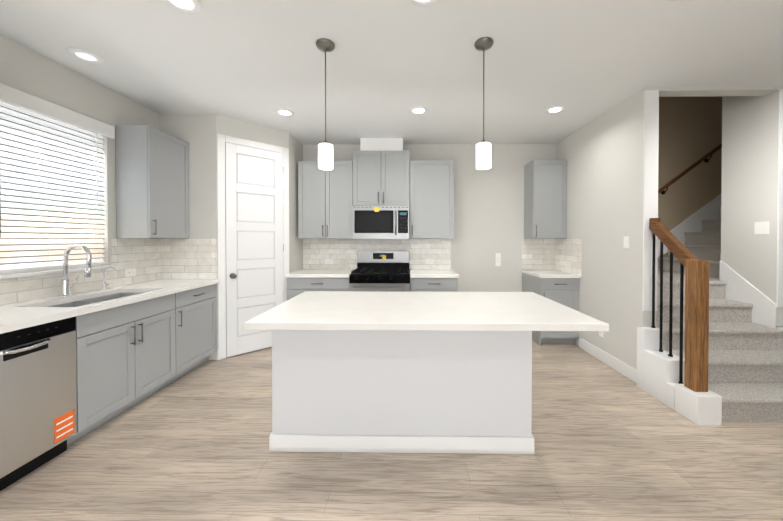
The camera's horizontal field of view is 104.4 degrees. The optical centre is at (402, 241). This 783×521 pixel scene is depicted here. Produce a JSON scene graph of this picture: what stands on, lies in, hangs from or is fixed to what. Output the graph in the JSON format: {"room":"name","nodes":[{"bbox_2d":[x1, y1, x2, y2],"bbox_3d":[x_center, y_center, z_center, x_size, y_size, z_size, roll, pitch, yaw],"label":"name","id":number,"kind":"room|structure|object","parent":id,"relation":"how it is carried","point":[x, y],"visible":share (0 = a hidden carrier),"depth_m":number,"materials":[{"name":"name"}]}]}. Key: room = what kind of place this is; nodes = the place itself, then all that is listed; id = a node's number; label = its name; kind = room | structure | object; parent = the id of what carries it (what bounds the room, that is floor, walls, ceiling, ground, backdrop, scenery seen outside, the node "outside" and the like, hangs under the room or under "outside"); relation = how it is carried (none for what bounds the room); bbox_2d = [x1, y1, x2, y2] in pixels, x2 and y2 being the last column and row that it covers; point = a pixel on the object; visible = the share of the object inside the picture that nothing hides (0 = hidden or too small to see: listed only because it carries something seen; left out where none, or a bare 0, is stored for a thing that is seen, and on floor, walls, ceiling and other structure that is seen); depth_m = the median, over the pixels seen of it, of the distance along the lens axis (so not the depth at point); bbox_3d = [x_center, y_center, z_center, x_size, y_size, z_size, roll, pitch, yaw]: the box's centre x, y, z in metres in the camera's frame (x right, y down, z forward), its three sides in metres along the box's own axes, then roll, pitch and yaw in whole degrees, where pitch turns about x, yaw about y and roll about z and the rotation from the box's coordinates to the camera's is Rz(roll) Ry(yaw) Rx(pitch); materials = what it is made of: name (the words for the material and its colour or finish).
{"room":"kitchen","nodes":[
{"label":"kitchen","id":0,"kind":"room"},
{"bbox_2d":[0,34,159,273],"bbox_3d":[-2.812,-0.024,0.699,0.120,2.760,7.910,0,1,1],"label":"wall","id":1,"kind":"structure","parent":0,"point":[23,68],"depth_m":2.60,"materials":[{"name":"paint"}]},
{"bbox_2d":[0,174,0,236],"bbox_3d":[-2.556,-0.558,1.559,0.362,1.068,0.527,0,1,1],"label":"upper cabinet","id":2,"kind":"object","parent":1,"relation":"attached to","point":[0,205],"visible":1,"depth_m":1.82,"materials":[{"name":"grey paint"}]},
{"bbox_2d":[0,107,99,273],"bbox_3d":[-2.820,-0.417,2.338,0.050,1.279,0.929,0,1,1],"label":"window","id":3,"kind":"structure","parent":1,"relation":"in","point":[47,172],"depth_m":2.40,"materials":[{"name":"glass"}]},
{"bbox_2d":[0,83,114,272],"bbox_3d":[-2.739,-0.431,2.347,0.100,1.281,0.985,0,1,1],"label":"window blinds","id":4,"kind":"object","parent":3,"relation":"attached to","point":[33,244],"visible":0.98,"depth_m":2.35,"materials":[{"name":"white plastic"}]},
{"bbox_2d":[0,265,113,278],"bbox_3d":[-2.740,0.235,2.343,0.078,0.026,0.995,0,1,1],"label":"window sill","id":5,"kind":"structure","parent":1,"relation":"attached to","point":[23,274],"depth_m":2.30,"materials":[{"name":"white paint"}]},
{"bbox_2d":[0,238,160,304],"bbox_3d":[-2.729,0.200,2.066,0.008,0.457,2.682,0,1,1],"label":"backsplash","id":6,"kind":"structure","parent":1,"relation":"attached to","point":[142,256],"depth_m":2.82,"materials":[{"name":"tile"}]},
{"bbox_2d":[125,268,135,276],"bbox_3d":[-2.707,0.304,3.026,0.008,0.075,0.118,0,1,1],"label":"outlet","id":7,"kind":"object","parent":6,"relation":"attached to","point":[130,272],"visible":1,"depth_m":3.02,"materials":[{"name":"white plastic"}]},
{"bbox_2d":[115,125,189,237],"bbox_3d":[-2.533,-0.573,3.139,0.362,1.068,0.527,0,1,1],"label":"upper cabinet","id":8,"kind":"object","parent":1,"relation":"attached to","point":[152,178],"visible":1,"depth_m":2.88,"materials":[{"name":"grey paint"}]},
{"bbox_2d":[160,114,302,359],"bbox_3d":[-2.096,-0.055,3.964,1.220,2.760,1.120,0,1,1],"label":"wall","id":9,"kind":"structure","parent":0,"point":[198,133],"depth_m":3.40,"materials":[{"name":"paint"}]},
{"bbox_2d":[161,238,216,278],"bbox_3d":[-2.395,0.187,3.407,0.622,0.457,0.008,0,1,1],"label":"backsplash","id":10,"kind":"structure","parent":9,"relation":"attached to","point":[188,258],"depth_m":3.40,"materials":[{"name":"tile"}]},
{"bbox_2d":[217,134,288,359],"bbox_3d":[-1.778,0.057,3.689,0.819,2.542,0.018,-1,1,-44],"label":"door frame","id":11,"kind":"structure","parent":9,"relation":"attached to","point":[221,249],"depth_m":3.44,"materials":[{"name":"white paint"}]},
{"bbox_2d":[225,142,283,356],"bbox_3d":[-1.773,0.092,3.680,0.482,2.448,0.492,0,1,1],"label":"pantry door","id":12,"kind":"structure","parent":9,"relation":"in","point":[254,223],"depth_m":3.64,"materials":[{"name":"paint"}]},
{"bbox_2d":[0,340,782,520],"bbox_3d":[1.206,1.408,0.596,8.360,0.100,8.030,0,1,1],"label":"floor","id":13,"kind":"structure","parent":0,"point":[611,444],"depth_m":1.80,"materials":[{"name":"brown wood"}]},
{"bbox_2d":[0,316,76,490],"bbox_3d":[-2.408,0.911,1.669,0.656,0.872,0.593,0,1,1],"label":"dishwasher","id":14,"kind":"object","parent":13,"relation":"on","point":[38,412],"visible":0.9,"depth_m":1.75,"materials":[{"name":"silver metal"}]},
{"bbox_2d":[67,293,175,446],"bbox_3d":[-2.394,0.903,2.389,0.662,0.874,0.837,0,1,1],"label":"base cabinet","id":15,"kind":"object","parent":13,"relation":"on","point":[125,358],"visible":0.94,"depth_m":2.28,"materials":[{"name":"grey paint"}]},
{"bbox_2d":[0,279,219,333],"bbox_3d":[-2.396,0.448,2.067,0.667,0.040,2.687,0,1,1],"label":"countertop","id":16,"kind":"structure","parent":15,"relation":"on","point":[21,315],"depth_m":2.20,"materials":[{"name":"white stone"}]},
{"bbox_2d":[60,244,91,296],"bbox_3d":[-2.557,0.220,2.402,0.237,0.409,0.103,0,1,1],"label":"kitchen faucet","id":17,"kind":"object","parent":16,"relation":"on","point":[66,285],"visible":1,"depth_m":2.37,"materials":[{"name":"silver metal"}]},
{"bbox_2d":[47,293,140,306],"bbox_3d":[-2.361,0.561,2.384,0.427,0.190,0.772,0,1,1],"label":"sink basin","id":18,"kind":"object","parent":16,"relation":"in","point":[94,300],"visible":0.12,"depth_m":2.50,"materials":[{"name":"silver metal"}]},
{"bbox_2d":[101,266,115,289],"bbox_3d":[-2.599,0.319,2.697,0.120,0.206,0.056,0,1,1],"label":"filter faucet","id":19,"kind":"object","parent":16,"relation":"on","point":[104,287],"visible":1,"depth_m":2.69,"materials":[{"name":"silver metal"}]},
{"bbox_2d":[166,284,216,385],"bbox_3d":[-2.384,0.896,3.112,0.662,0.874,0.604,0,1,1],"label":"base cabinet","id":20,"kind":"object","parent":13,"relation":"on","point":[195,327],"visible":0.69,"depth_m":3.06,"materials":[{"name":"grey paint"}]},
{"bbox_2d":[287,278,349,299],"bbox_3d":[-1.076,0.886,4.184,0.807,0.874,0.662,0,1,1],"label":"base cabinet","id":21,"kind":"object","parent":13,"relation":"on","point":[296,286],"visible":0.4,"depth_m":3.89,"materials":[{"name":"grey paint"}]},
{"bbox_2d":[285,269,354,277],"bbox_3d":[-1.075,0.428,4.178,0.809,0.040,0.667,0,1,1],"label":"countertop","id":22,"kind":"structure","parent":21,"relation":"on","point":[323,273],"depth_m":3.96,"materials":[{"name":"white stone"}]},
{"bbox_2d":[349,251,409,291],"bbox_3d":[-0.284,0.729,4.126,0.770,1.190,0.736,0,1,1],"label":"gas range","id":23,"kind":"object","parent":13,"relation":"on","point":[381,271],"visible":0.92,"depth_m":3.88,"materials":[{"name":"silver metal"}]},
{"bbox_2d":[269,331,533,453],"bbox_3d":[0.101,0.905,2.262,1.900,0.875,0.668,0,1,1],"label":"kitchen island","id":24,"kind":"object","parent":13,"relation":"on","point":[400,372],"depth_m":1.94,"materials":[{"name":"paint"}]},
{"bbox_2d":[244,291,608,330],"bbox_3d":[0.127,0.448,2.106,1.943,0.040,0.978,0,1,1],"label":"island countertop","id":25,"kind":"structure","parent":24,"relation":"on","point":[309,310],"depth_m":1.83,"materials":[{"name":"white stone"}]},
{"bbox_2d":[410,278,457,291],"bbox_3d":[0.406,0.886,4.163,0.602,0.874,0.662,0,1,1],"label":"base cabinet","id":26,"kind":"object","parent":13,"relation":"on","point":[433,284],"visible":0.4,"depth_m":3.87,"materials":[{"name":"grey paint"}]},
{"bbox_2d":[410,269,458,277],"bbox_3d":[0.413,0.428,4.157,0.619,0.040,0.667,0,1,1],"label":"countertop","id":27,"kind":"structure","parent":26,"relation":"on","point":[432,273],"depth_m":3.96,"materials":[{"name":"white stone"}]},
{"bbox_2d":[522,273,578,345],"bbox_3d":[1.998,0.887,4.141,0.482,0.874,0.662,0,1,1],"label":"base cabinet","id":28,"kind":"object","parent":13,"relation":"on","point":[564,291],"visible":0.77,"depth_m":3.85,"materials":[{"name":"grey paint"}]},
{"bbox_2d":[521,270,580,277],"bbox_3d":[1.991,0.429,4.134,0.497,0.040,0.667,0,1,1],"label":"countertop","id":29,"kind":"structure","parent":28,"relation":"on","point":[549,274],"depth_m":3.96,"materials":[{"name":"white stone"}]},
{"bbox_2d":[637,218,721,424],"bbox_3d":[2.252,0.562,2.509,0.175,1.554,0.592,0,1,1],"label":"stair railing","id":30,"kind":"object","parent":13,"relation":"on","point":[678,384],"visible":1,"depth_m":2.38,"materials":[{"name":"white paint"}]},
{"bbox_2d":[656,207,782,422],"bbox_3d":[3.715,0.325,3.321,2.722,2.013,2.216,0,1,1],"label":"carpeted stairs","id":31,"kind":"structure","parent":13,"relation":"on","point":[745,371],"depth_m":2.74,"materials":[{"name":"grey carpet"}]},
{"bbox_2d":[0,0,782,144],"bbox_3d":[1.256,-1.452,0.568,8.260,0.100,8.030,0,1,1],"label":"ceiling","id":32,"kind":"structure","parent":0,"point":[390,64],"depth_m":2.32,"materials":[{"name":"paint"}]},
{"bbox_2d":[66,48,103,63],"bbox_3d":[-2.409,-1.412,2.312,0.200,0.012,0.200,0,1,1],"label":"recessed light","id":33,"kind":"object","parent":32,"relation":"in","point":[85,56],"visible":1,"depth_m":2.30,"materials":[{"name":"white paint"}]},
{"bbox_2d":[164,0,201,12],"bbox_3d":[-1.291,-1.407,1.770,0.200,0.012,0.200,0,1,1],"label":"recessed light","id":34,"kind":"object","parent":32,"relation":"in","point":[190,6],"visible":1,"depth_m":1.80,"materials":[{"name":"white paint"}]},
{"bbox_2d":[275,108,294,115],"bbox_3d":[-1.291,-1.422,3.340,0.200,0.012,0.200,0,1,1],"label":"recessed light","id":35,"kind":"object","parent":32,"relation":"in","point":[283,112],"visible":0.98,"depth_m":3.33,"materials":[{"name":"white paint"}]},
{"bbox_2d":[316,38,334,169],"bbox_3d":[-0.552,-0.973,2.183,0.132,0.890,0.132,0,1,1],"label":"pendant light","id":36,"kind":"object","parent":32,"relation":"hanging from","point":[325,154],"visible":1,"depth_m":2.15,"materials":[{"name":"white glass"}]},
{"bbox_2d":[409,106,427,114],"bbox_3d":[0.175,-1.421,3.289,0.200,0.012,0.200,0,1,1],"label":"recessed light","id":37,"kind":"object","parent":32,"relation":"in","point":[417,110],"visible":0.98,"depth_m":3.28,"materials":[{"name":"white paint"}]},
{"bbox_2d":[409,0,436,5],"bbox_3d":[0.120,-1.406,1.713,0.200,0.012,0.200,0,1,1],"label":"recessed light","id":38,"kind":"object","parent":32,"relation":"in","point":[422,2],"visible":1,"depth_m":1.78,"materials":[{"name":"white paint"}]},
{"bbox_2d":[474,37,493,169],"bbox_3d":[0.580,-0.972,2.167,0.132,0.890,0.132,0,1,1],"label":"pendant light","id":39,"kind":"object","parent":32,"relation":"hanging from","point":[483,148],"visible":1,"depth_m":2.13,"materials":[{"name":"white glass"}]},
{"bbox_2d":[545,105,564,113],"bbox_3d":[1.641,-1.421,3.268,0.200,0.012,0.200,0,1,1],"label":"recessed light","id":40,"kind":"object","parent":32,"relation":"in","point":[555,109],"visible":1,"depth_m":3.26,"materials":[{"name":"white paint"}]},
{"bbox_2d":[303,96,721,291],"bbox_3d":[1.373,-1.180,4.524,8.140,5.000,0.120,0,1,1],"label":"wall","id":41,"kind":"structure","parent":0,"point":[488,214],"depth_m":4.47,"materials":[{"name":"paint"}]},
{"bbox_2d":[298,161,352,237],"bbox_3d":[-1.058,-0.584,4.320,0.755,1.068,0.362,0,1,1],"label":"upper cabinet","id":42,"kind":"object","parent":41,"relation":"attached to","point":[325,201],"visible":0.81,"depth_m":4.18,"materials":[{"name":"grey paint"}]},
{"bbox_2d":[360,138,402,150],"bbox_3d":[-0.285,-1.346,4.335,0.590,0.179,0.297,0,1,1],"label":"enclosure","id":43,"kind":"object","parent":41,"relation":"attached to","point":[381,144],"visible":0.56,"depth_m":4.19,"materials":[{"name":"white paint"}]},
{"bbox_2d":[353,151,409,207],"bbox_3d":[-0.288,-0.876,4.306,0.779,0.755,0.362,0,1,1],"label":"upper cabinet","id":44,"kind":"object","parent":41,"relation":"attached to","point":[381,178],"visible":0.9,"depth_m":4.17,"materials":[{"name":"grey paint"}]},
{"bbox_2d":[352,205,408,238],"bbox_3d":[-0.289,-0.265,4.269,0.773,0.458,0.448,0,1,1],"label":"microwave","id":45,"kind":"object","parent":44,"relation":"attached to","point":[380,222],"visible":1,"depth_m":4.09,"materials":[{"name":"silver plastic"}]},
{"bbox_2d":[303,238,554,269],"bbox_3d":[0.380,0.177,4.487,3.717,0.457,0.008,0,1,1],"label":"backsplash","id":46,"kind":"structure","parent":41,"relation":"attached to","point":[538,253],"depth_m":4.49,"materials":[{"name":"tile"}]},
{"bbox_2d":[325,259,332,263],"bbox_3d":[-1.088,0.290,4.501,0.118,0.075,0.008,0,1,1],"label":"outlet","id":47,"kind":"object","parent":46,"relation":"attached to","point":[328,261],"visible":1,"depth_m":4.50,"materials":[{"name":"white plastic"}]},
{"bbox_2d":[426,259,433,263],"bbox_3d":[0.402,0.290,4.479,0.118,0.075,0.008,0,1,1],"label":"outlet","id":48,"kind":"object","parent":46,"relation":"attached to","point":[429,261],"visible":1,"depth_m":4.48,"materials":[{"name":"white plastic"}]},
{"bbox_2d":[410,160,453,237],"bbox_3d":[0.404,-0.584,4.299,0.600,1.068,0.362,0,1,1],"label":"upper cabinet","id":49,"kind":"object","parent":41,"relation":"attached to","point":[431,198],"visible":1,"depth_m":4.16,"materials":[{"name":"grey paint"}]},
{"bbox_2d":[495,253,500,265],"bbox_3d":[1.408,0.260,4.473,0.075,0.190,0.008,0,1,1],"label":"outlet","id":50,"kind":"object","parent":41,"relation":"attached to","point":[497,259],"visible":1,"depth_m":4.47,"materials":[{"name":"white plastic"}]},
{"bbox_2d":[524,160,566,237],"bbox_3d":[2.013,-0.584,4.277,0.457,1.068,0.362,0,1,1],"label":"upper cabinet","id":51,"kind":"object","parent":41,"relation":"attached to","point":[545,198],"visible":1,"depth_m":4.14,"materials":[{"name":"grey paint"}]},
{"bbox_2d":[658,194,720,256],"bbox_3d":[3.731,-0.320,4.432,2.722,1.451,0.012,0,1,1],"label":"baseboard","id":52,"kind":"structure","parent":41,"relation":"attached to","point":[693,222],"depth_m":4.42,"materials":[{"name":"white paint"}]},
{"bbox_2d":[658,143,721,194],"bbox_3d":[4.296,-1.181,4.375,1.651,1.206,0.094,0,1,1],"label":"wall-mounted handrail","id":53,"kind":"object","parent":41,"relation":"attached to","point":[687,170],"visible":0.48,"depth_m":4.34,"materials":[{"name":"brown wood"}]},
{"bbox_2d":[556,87,657,369],"bbox_3d":[2.295,-1.171,3.621,0.120,5.000,1.660,0,1,1],"label":"wall","id":54,"kind":"structure","parent":0,"point":[602,154],"depth_m":3.24,"materials":[{"name":"paint"}]},
{"bbox_2d":[555,238,581,274],"bbox_3d":[2.238,0.180,4.130,0.008,0.457,0.670,0,1,1],"label":"backsplash","id":55,"kind":"structure","parent":54,"relation":"attached to","point":[568,254],"depth_m":4.08,"materials":[{"name":"tile"}]},
{"bbox_2d":[579,337,636,382],"bbox_3d":[2.223,1.269,3.323,0.014,0.125,1.015,0,1,1],"label":"baseboard","id":56,"kind":"structure","parent":54,"relation":"attached to","point":[624,369],"depth_m":3.24,"materials":[{"name":"white paint"}]},
{"bbox_2d":[624,236,628,247],"bbox_3d":[2.222,0.004,3.013,0.008,0.118,0.075,0,1,1],"label":"light switch","id":57,"kind":"object","parent":54,"relation":"attached to","point":[626,241],"visible":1,"depth_m":3.01,"materials":[{"name":"white plastic"}]},
{"bbox_2d":[658,86,782,327],"bbox_3d":[3.824,-1.166,3.019,2.955,5.000,0.500,0,1,1],"label":"wall","id":58,"kind":"structure","parent":0,"point":[749,188],"depth_m":2.97,"materials":[{"name":"paint"}]},
{"bbox_2d":[643,90,658,310],"bbox_3d":[2.283,-0.376,2.793,0.128,2.025,0.012,0,1,1],"label":"trim","id":59,"kind":"structure","parent":58,"relation":"attached to","point":[651,150],"depth_m":2.79,"materials":[{"name":"white paint"}]},
{"bbox_2d":[720,260,775,327],"bbox_3d":[3.435,0.643,3.042,0.012,0.889,0.494,0,1,1],"label":"skirt","id":60,"kind":"object","parent":58,"relation":"attached to","point":[739,288],"visible":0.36,"depth_m":2.99,"materials":[{"name":"white paint"}]},
{"bbox_2d":[754,221,768,233],"bbox_3d":[3.435,-0.135,2.905,0.008,0.118,0.120,0,1,1],"label":"light switch","id":61,"kind":"object","parent":58,"relation":"attached to","point":[761,227],"visible":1,"depth_m":2.90,"materials":[{"name":"white plastic"}]},
{"bbox_2d":[776,89,782,306],"bbox_3d":[3.516,-0.396,2.775,0.164,1.985,0.012,0,1,1],"label":"trim","id":62,"kind":"structure","parent":58,"relation":"attached to","point":[779,294],"depth_m":2.77,"materials":[{"name":"white paint"}]}
]}

